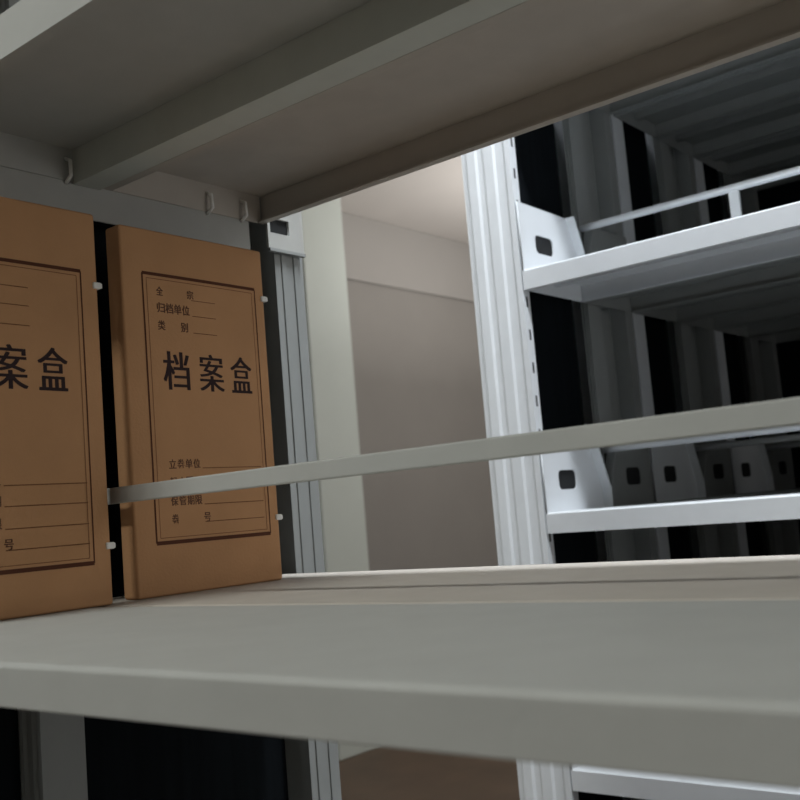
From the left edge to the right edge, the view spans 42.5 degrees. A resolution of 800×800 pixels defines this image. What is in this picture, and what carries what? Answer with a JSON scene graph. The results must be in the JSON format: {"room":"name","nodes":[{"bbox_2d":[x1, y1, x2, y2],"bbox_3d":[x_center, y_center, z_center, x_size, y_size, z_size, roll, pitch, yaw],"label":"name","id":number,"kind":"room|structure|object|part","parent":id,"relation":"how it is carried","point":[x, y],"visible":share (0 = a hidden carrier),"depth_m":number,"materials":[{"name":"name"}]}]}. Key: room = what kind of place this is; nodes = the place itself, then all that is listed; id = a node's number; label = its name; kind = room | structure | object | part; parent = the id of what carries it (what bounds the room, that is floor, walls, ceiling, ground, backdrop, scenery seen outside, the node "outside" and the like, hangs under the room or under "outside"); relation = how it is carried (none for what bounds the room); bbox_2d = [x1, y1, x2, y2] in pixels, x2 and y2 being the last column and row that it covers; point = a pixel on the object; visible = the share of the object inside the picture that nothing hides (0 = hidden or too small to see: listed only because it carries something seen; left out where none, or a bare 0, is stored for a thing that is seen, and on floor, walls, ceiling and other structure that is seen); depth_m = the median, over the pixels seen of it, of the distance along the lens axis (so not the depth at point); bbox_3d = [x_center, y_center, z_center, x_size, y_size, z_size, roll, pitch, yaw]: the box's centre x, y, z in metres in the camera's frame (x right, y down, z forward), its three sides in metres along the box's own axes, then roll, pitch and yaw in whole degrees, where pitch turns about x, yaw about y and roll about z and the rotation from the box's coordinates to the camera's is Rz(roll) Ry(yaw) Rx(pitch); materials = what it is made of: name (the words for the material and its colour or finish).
{"room":"archive storage room","nodes":[
{"label":"archive storage room","id":0,"kind":"room"},
{"bbox_2d":[340,156,468,243],"bbox_3d":[1.066,-1.488,2.423,6.200,0.100,8.200,-10,-8,39],"label":"ceiling","id":1,"kind":"structure","parent":0,"point":[430,200],"depth_m":5.36,"materials":[{"name":"paint"}]},
{"bbox_2d":[347,279,498,570],"bbox_3d":[-1.214,0.261,4.222,0.182,2.600,8.400,-10,-8,39],"label":"wall","id":2,"kind":"structure","parent":0,"point":[416,360],"depth_m":5.73,"materials":[{"name":"paint"}]},
{"bbox_2d":[301,198,378,760],"bbox_3d":[-0.445,0.244,4.650,0.467,2.600,0.275,-10,-8,39],"label":"column","id":3,"kind":"structure","parent":2,"relation":"attached to","point":[344,537],"depth_m":4.53,"materials":[{"name":"paint"}]},
{"bbox_2d":[341,212,473,301],"bbox_3d":[-1.228,-0.862,4.281,0.017,0.360,8.200,-10,-8,39],"label":"beam","id":4,"kind":"structure","parent":2,"relation":"attached to","point":[376,252],"depth_m":5.80,"materials":[{"name":"paint"}]},
{"bbox_2d":[339,747,519,799],"bbox_3d":[1.326,1.180,2.099,6.100,0.100,8.200,-10,-8,39],"label":"floor","id":5,"kind":"structure","parent":0,"point":[381,773],"depth_m":3.89,"materials":[{"name":"tile"}]},
{"bbox_2d":[0,0,799,799],"bbox_3d":[0.417,-0.166,0.340,1.940,2.305,0.549,-10,-8,39],"label":"shelving rack","id":6,"kind":"object","parent":5,"relation":"on","point":[223,122],"visible":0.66,"depth_m":0.71,"materials":[{"name":"grey metal"}]},
{"bbox_3d":[-0.317,-0.052,0.939,0.032,2.240,0.547,-10,-8,39],"label":"panel","id":7,"kind":"part","parent":6,"relation":"part of","materials":[{"name":"black metal"}]},
{"bbox_3d":[-0.316,-0.059,0.883,0.038,2.240,0.040,-10,-8,39],"label":"upright post","id":8,"kind":"part","parent":6,"relation":"part of","materials":[{"name":"grey metal"}]},
{"bbox_2d":[0,196,115,619],"bbox_3d":[-0.289,0.003,0.752,0.022,0.309,0.163,-10,-8,39],"label":"box","id":9,"kind":"object","parent":6,"relation":"on","point":[55,544],"visible":1,"depth_m":0.77,"materials":[{"name":"brown cardboard"}]},
{"bbox_2d":[0,484,13,549],"bbox_3d":[-0.290,0.079,0.718,0.001,0.054,0.041,-10,-8,39],"label":"print","id":10,"kind":"object","parent":9,"relation":"attached to","point":[6,490],"depth_m":0.73},
{"bbox_3d":[-0.281,0.009,0.745,0.001,0.230,0.125,-10,-8,39],"label":"printed frame","id":11,"kind":"part","parent":9,"relation":"part of","materials":[{"name":"brown"}]},
{"bbox_3d":[0.383,-0.334,0.273,1.865,0.032,0.198,-10,-8,39],"label":"shelf panel","id":12,"kind":"part","parent":6,"relation":"part of","materials":[{"name":"grey metal"}]},
{"bbox_2d":[106,224,282,599],"bbox_3d":[-0.176,0.010,0.905,0.022,0.309,0.163,-10,-8,39],"label":"box","id":13,"kind":"object","parent":6,"relation":"on","point":[191,381],"visible":0.91,"depth_m":0.88,"materials":[{"name":"brown cardboard"}]},
{"bbox_2d":[156,287,192,331],"bbox_3d":[-0.193,-0.078,0.887,0.001,0.038,0.040,-10,-8,39],"label":"print","id":14,"kind":"object","parent":13,"relation":"on","point":[174,305],"depth_m":0.89},
{"bbox_2d":[169,459,209,521],"bbox_3d":[-0.178,0.077,0.873,0.001,0.054,0.041,-10,-8,39],"label":"print","id":15,"kind":"object","parent":13,"relation":"attached to","point":[190,508],"depth_m":0.87},
{"bbox_3d":[-0.168,0.007,0.901,0.001,0.230,0.128,-10,-8,39],"label":"printed frame","id":16,"kind":"part","parent":13,"relation":"part of","materials":[{"name":"brown"}]},
{"bbox_3d":[-0.128,-0.049,1.110,0.040,2.240,0.042,-10,-8,39],"label":"upright post","id":17,"kind":"part","parent":6,"relation":"part of","materials":[{"name":"grey metal"}]},
{"bbox_3d":[0.359,0.051,0.163,1.865,0.020,0.216,-10,-8,39],"label":"shelf panel","id":18,"kind":"part","parent":6,"relation":"part of","materials":[{"name":"grey metal"}]},
{"bbox_3d":[0.517,0.059,0.355,1.865,0.020,0.272,-10,-8,39],"label":"shelf panel","id":19,"kind":"part","parent":6,"relation":"part of","materials":[{"name":"grey metal"}]},
{"bbox_3d":[0.509,-0.328,0.427,1.865,0.032,0.196,-10,-8,39],"label":"shelf panel","id":20,"kind":"part","parent":6,"relation":"part of","materials":[{"name":"grey metal"}]},
{"bbox_3d":[0.441,0.000,0.273,1.864,0.090,0.003,-10,-8,39],"label":"divider rail","id":21,"kind":"part","parent":6,"relation":"part of","materials":[{"name":"white metal"}]},
{"bbox_2d":[461,37,799,799],"bbox_3d":[1.003,-0.132,1.094,1.992,2.305,0.354,-10,-8,39],"label":"shelving rack","id":22,"kind":"object","parent":5,"relation":"on","point":[547,281],"visible":0.46,"depth_m":1.58,"materials":[{"name":"white metal"}]},
{"bbox_3d":[0.165,-0.024,1.560,0.092,2.240,0.018,-10,-8,39],"label":"upright post","id":23,"kind":"part","parent":22,"relation":"part of","materials":[{"name":"white metal"}]},
{"bbox_3d":[0.255,-0.015,1.715,0.030,2.240,0.335,-10,-8,39],"label":"panel","id":24,"kind":"part","parent":22,"relation":"part of","materials":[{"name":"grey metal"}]},
{"bbox_3d":[0.329,-0.022,1.702,0.014,2.240,0.045,-10,-8,39],"label":"upright post","id":25,"kind":"part","parent":22,"relation":"part of","materials":[{"name":"grey metal"}]},
{"bbox_3d":[0.351,-0.017,1.767,0.006,2.200,0.084,-10,-8,39],"label":"plate","id":26,"kind":"part","parent":22,"relation":"part of","materials":[{"name":"grey metal"}]},
{"bbox_3d":[0.400,-0.018,1.798,0.030,2.240,0.024,-10,-8,39],"label":"upright post","id":27,"kind":"part","parent":22,"relation":"part of","materials":[{"name":"grey metal"}]},
{"bbox_3d":[0.597,-0.238,1.319,0.926,0.030,0.178,-10,-8,39],"label":"shelf panel","id":28,"kind":"part","parent":22,"relation":"part of","materials":[{"name":"grey metal"}]},
{"bbox_3d":[0.626,0.122,1.279,0.926,0.030,0.178,-10,-8,39],"label":"shelf panel","id":29,"kind":"part","parent":22,"relation":"part of","materials":[{"name":"white metal"}]},
{"bbox_3d":[0.656,0.481,1.240,0.926,0.030,0.178,-10,-8,39],"label":"shelf panel","id":30,"kind":"part","parent":22,"relation":"part of","materials":[{"name":"white metal"}]},
{"bbox_3d":[0.646,-0.298,1.400,0.900,0.097,0.012,-10,-8,39],"label":"divider rail","id":31,"kind":"part","parent":22,"relation":"part of","materials":[{"name":"grey metal"}]},
{"bbox_3d":[0.710,-0.232,1.456,0.926,0.030,0.172,-10,-8,39],"label":"shelf panel","id":32,"kind":"part","parent":22,"relation":"part of","materials":[{"name":"grey metal"}]},
{"bbox_3d":[0.680,-0.592,1.496,0.926,0.030,0.172,-10,-8,39],"label":"shelf panel","id":33,"kind":"part","parent":22,"relation":"part of","materials":[{"name":"grey metal"}]},
{"bbox_3d":[0.676,0.061,1.361,0.900,0.097,0.012,-10,-8,39],"label":"divider rail","id":34,"kind":"part","parent":22,"relation":"part of","materials":[{"name":"white metal"}]},
{"bbox_3d":[0.739,0.127,1.417,0.926,0.030,0.172,-10,-8,39],"label":"shelf panel","id":35,"kind":"part","parent":22,"relation":"part of","materials":[{"name":"white metal"}]},
{"bbox_2d":[588,51,799,559],"bbox_3d":[1.233,-0.121,1.374,1.992,2.305,0.354,-10,-8,39],"label":"shelving rack","id":36,"kind":"object","parent":5,"relation":"on","point":[762,100],"visible":0.44,"depth_m":1.95,"materials":[{"name":"white metal"}]},
{"bbox_3d":[0.402,-0.012,1.848,0.092,2.240,0.040,-10,-8,39],"label":"upright post","id":37,"kind":"part","parent":36,"relation":"part of","materials":[{"name":"grey metal"}]},
{"bbox_3d":[0.492,-0.003,2.003,0.030,2.240,0.313,-10,-8,39],"label":"panel","id":38,"kind":"part","parent":36,"relation":"part of","materials":[{"name":"grey metal"}]},
{"bbox_3d":[0.558,-0.011,1.982,0.014,2.240,0.045,-10,-8,39],"label":"upright post","id":39,"kind":"part","parent":36,"relation":"part of","materials":[{"name":"grey metal"}]},
{"bbox_3d":[0.581,-0.005,2.046,0.006,2.200,0.084,-10,-8,39],"label":"plate","id":40,"kind":"part","parent":36,"relation":"part of","materials":[{"name":"grey metal"}]},
{"bbox_3d":[0.630,-0.006,2.078,0.030,2.240,0.024,-10,-8,39],"label":"upright post","id":41,"kind":"part","parent":36,"relation":"part of","materials":[{"name":"grey metal"}]},
{"bbox_3d":[0.796,-0.586,1.638,0.926,0.030,0.178,-10,-8,39],"label":"shelf panel","id":42,"kind":"part","parent":36,"relation":"part of","materials":[{"name":"grey metal"}]},
{"bbox_3d":[0.826,-0.226,1.598,0.926,0.030,0.178,-10,-8,39],"label":"shelf panel","id":43,"kind":"part","parent":36,"relation":"part of","materials":[{"name":"grey metal"}]},
{"bbox_3d":[0.909,-0.580,1.775,0.926,0.030,0.172,-10,-8,39],"label":"shelf panel","id":44,"kind":"part","parent":36,"relation":"part of","materials":[{"name":"grey metal"}]},
{"bbox_3d":[0.856,0.133,1.559,0.926,0.030,0.178,-10,-8,39],"label":"shelf panel","id":45,"kind":"part","parent":36,"relation":"part of","materials":[{"name":"white metal"}]},
{"bbox_3d":[0.939,-0.221,1.736,0.926,0.030,0.172,-10,-8,39],"label":"shelf panel","id":46,"kind":"part","parent":36,"relation":"part of","materials":[{"name":"grey metal"}]},
{"bbox_3d":[0.906,0.073,1.641,0.900,0.097,0.012,-10,-8,39],"label":"divider rail","id":47,"kind":"part","parent":36,"relation":"part of","materials":[{"name":"white metal"}]},
{"bbox_3d":[0.969,0.139,1.696,0.926,0.030,0.172,-10,-8,39],"label":"shelf panel","id":48,"kind":"part","parent":36,"relation":"part of","materials":[{"name":"white metal"}]},
{"bbox_2d":[673,127,799,556],"bbox_3d":[1.463,-0.109,1.655,1.992,2.305,0.357,-10,-8,39],"label":"shelving rack","id":49,"kind":"object","parent":5,"relation":"on","point":[759,361],"visible":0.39,"depth_m":2.25,"materials":[{"name":"white metal"}]},
{"bbox_3d":[0.631,-0.001,2.128,0.092,2.240,0.040,-10,-8,39],"label":"upright post","id":50,"kind":"part","parent":49,"relation":"part of","materials":[{"name":"grey metal"}]},
{"bbox_3d":[0.722,0.009,2.283,0.030,2.240,0.313,-10,-8,39],"label":"panel","id":51,"kind":"part","parent":49,"relation":"part of","materials":[{"name":"grey metal"}]},
{"bbox_3d":[1.026,-0.574,1.917,0.926,0.030,0.178,-10,-8,39],"label":"shelf panel","id":52,"kind":"part","parent":49,"relation":"part of","materials":[{"name":"grey metal"}]},
{"bbox_3d":[0.811,0.006,2.326,0.006,2.200,0.084,-10,-8,39],"label":"plate","id":53,"kind":"part","parent":49,"relation":"part of","materials":[{"name":"grey metal"}]},
{"bbox_3d":[0.788,0.001,2.261,0.014,2.240,0.045,-10,-8,39],"label":"upright post","id":54,"kind":"part","parent":49,"relation":"part of","materials":[{"name":"grey metal"}]},
{"bbox_3d":[1.056,-0.215,1.878,0.926,0.030,0.178,-10,-8,39],"label":"shelf panel","id":55,"kind":"part","parent":49,"relation":"part of","materials":[{"name":"grey metal"}]},
{"bbox_3d":[1.139,-0.569,2.055,0.926,0.030,0.172,-10,-8,39],"label":"shelf panel","id":56,"kind":"part","parent":49,"relation":"part of","materials":[{"name":"grey metal"}]},
{"bbox_3d":[0.859,0.006,2.357,0.030,2.240,0.024,-10,-8,39],"label":"upright post","id":57,"kind":"part","parent":49,"relation":"part of","materials":[{"name":"grey metal"}]},
{"bbox_3d":[1.086,0.145,1.839,0.926,0.030,0.178,-10,-8,39],"label":"shelf panel","id":58,"kind":"part","parent":49,"relation":"part of","materials":[{"name":"grey metal"}]},
{"bbox_3d":[1.575,-0.116,1.792,1.990,2.240,0.002,-10,-8,39],"label":"panel","id":59,"kind":"part","parent":49,"relation":"part of","materials":[{"name":"grey metal"}]},
{"bbox_3d":[1.169,-0.209,2.016,0.926,0.030,0.172,-10,-8,39],"label":"shelf panel","id":60,"kind":"part","parent":49,"relation":"part of","materials":[{"name":"grey metal"}]},
{"bbox_3d":[1.135,0.085,1.920,0.900,0.097,0.012,-10,-8,39],"label":"divider rail","id":61,"kind":"part","parent":49,"relation":"part of","materials":[{"name":"grey metal"}]}
]}

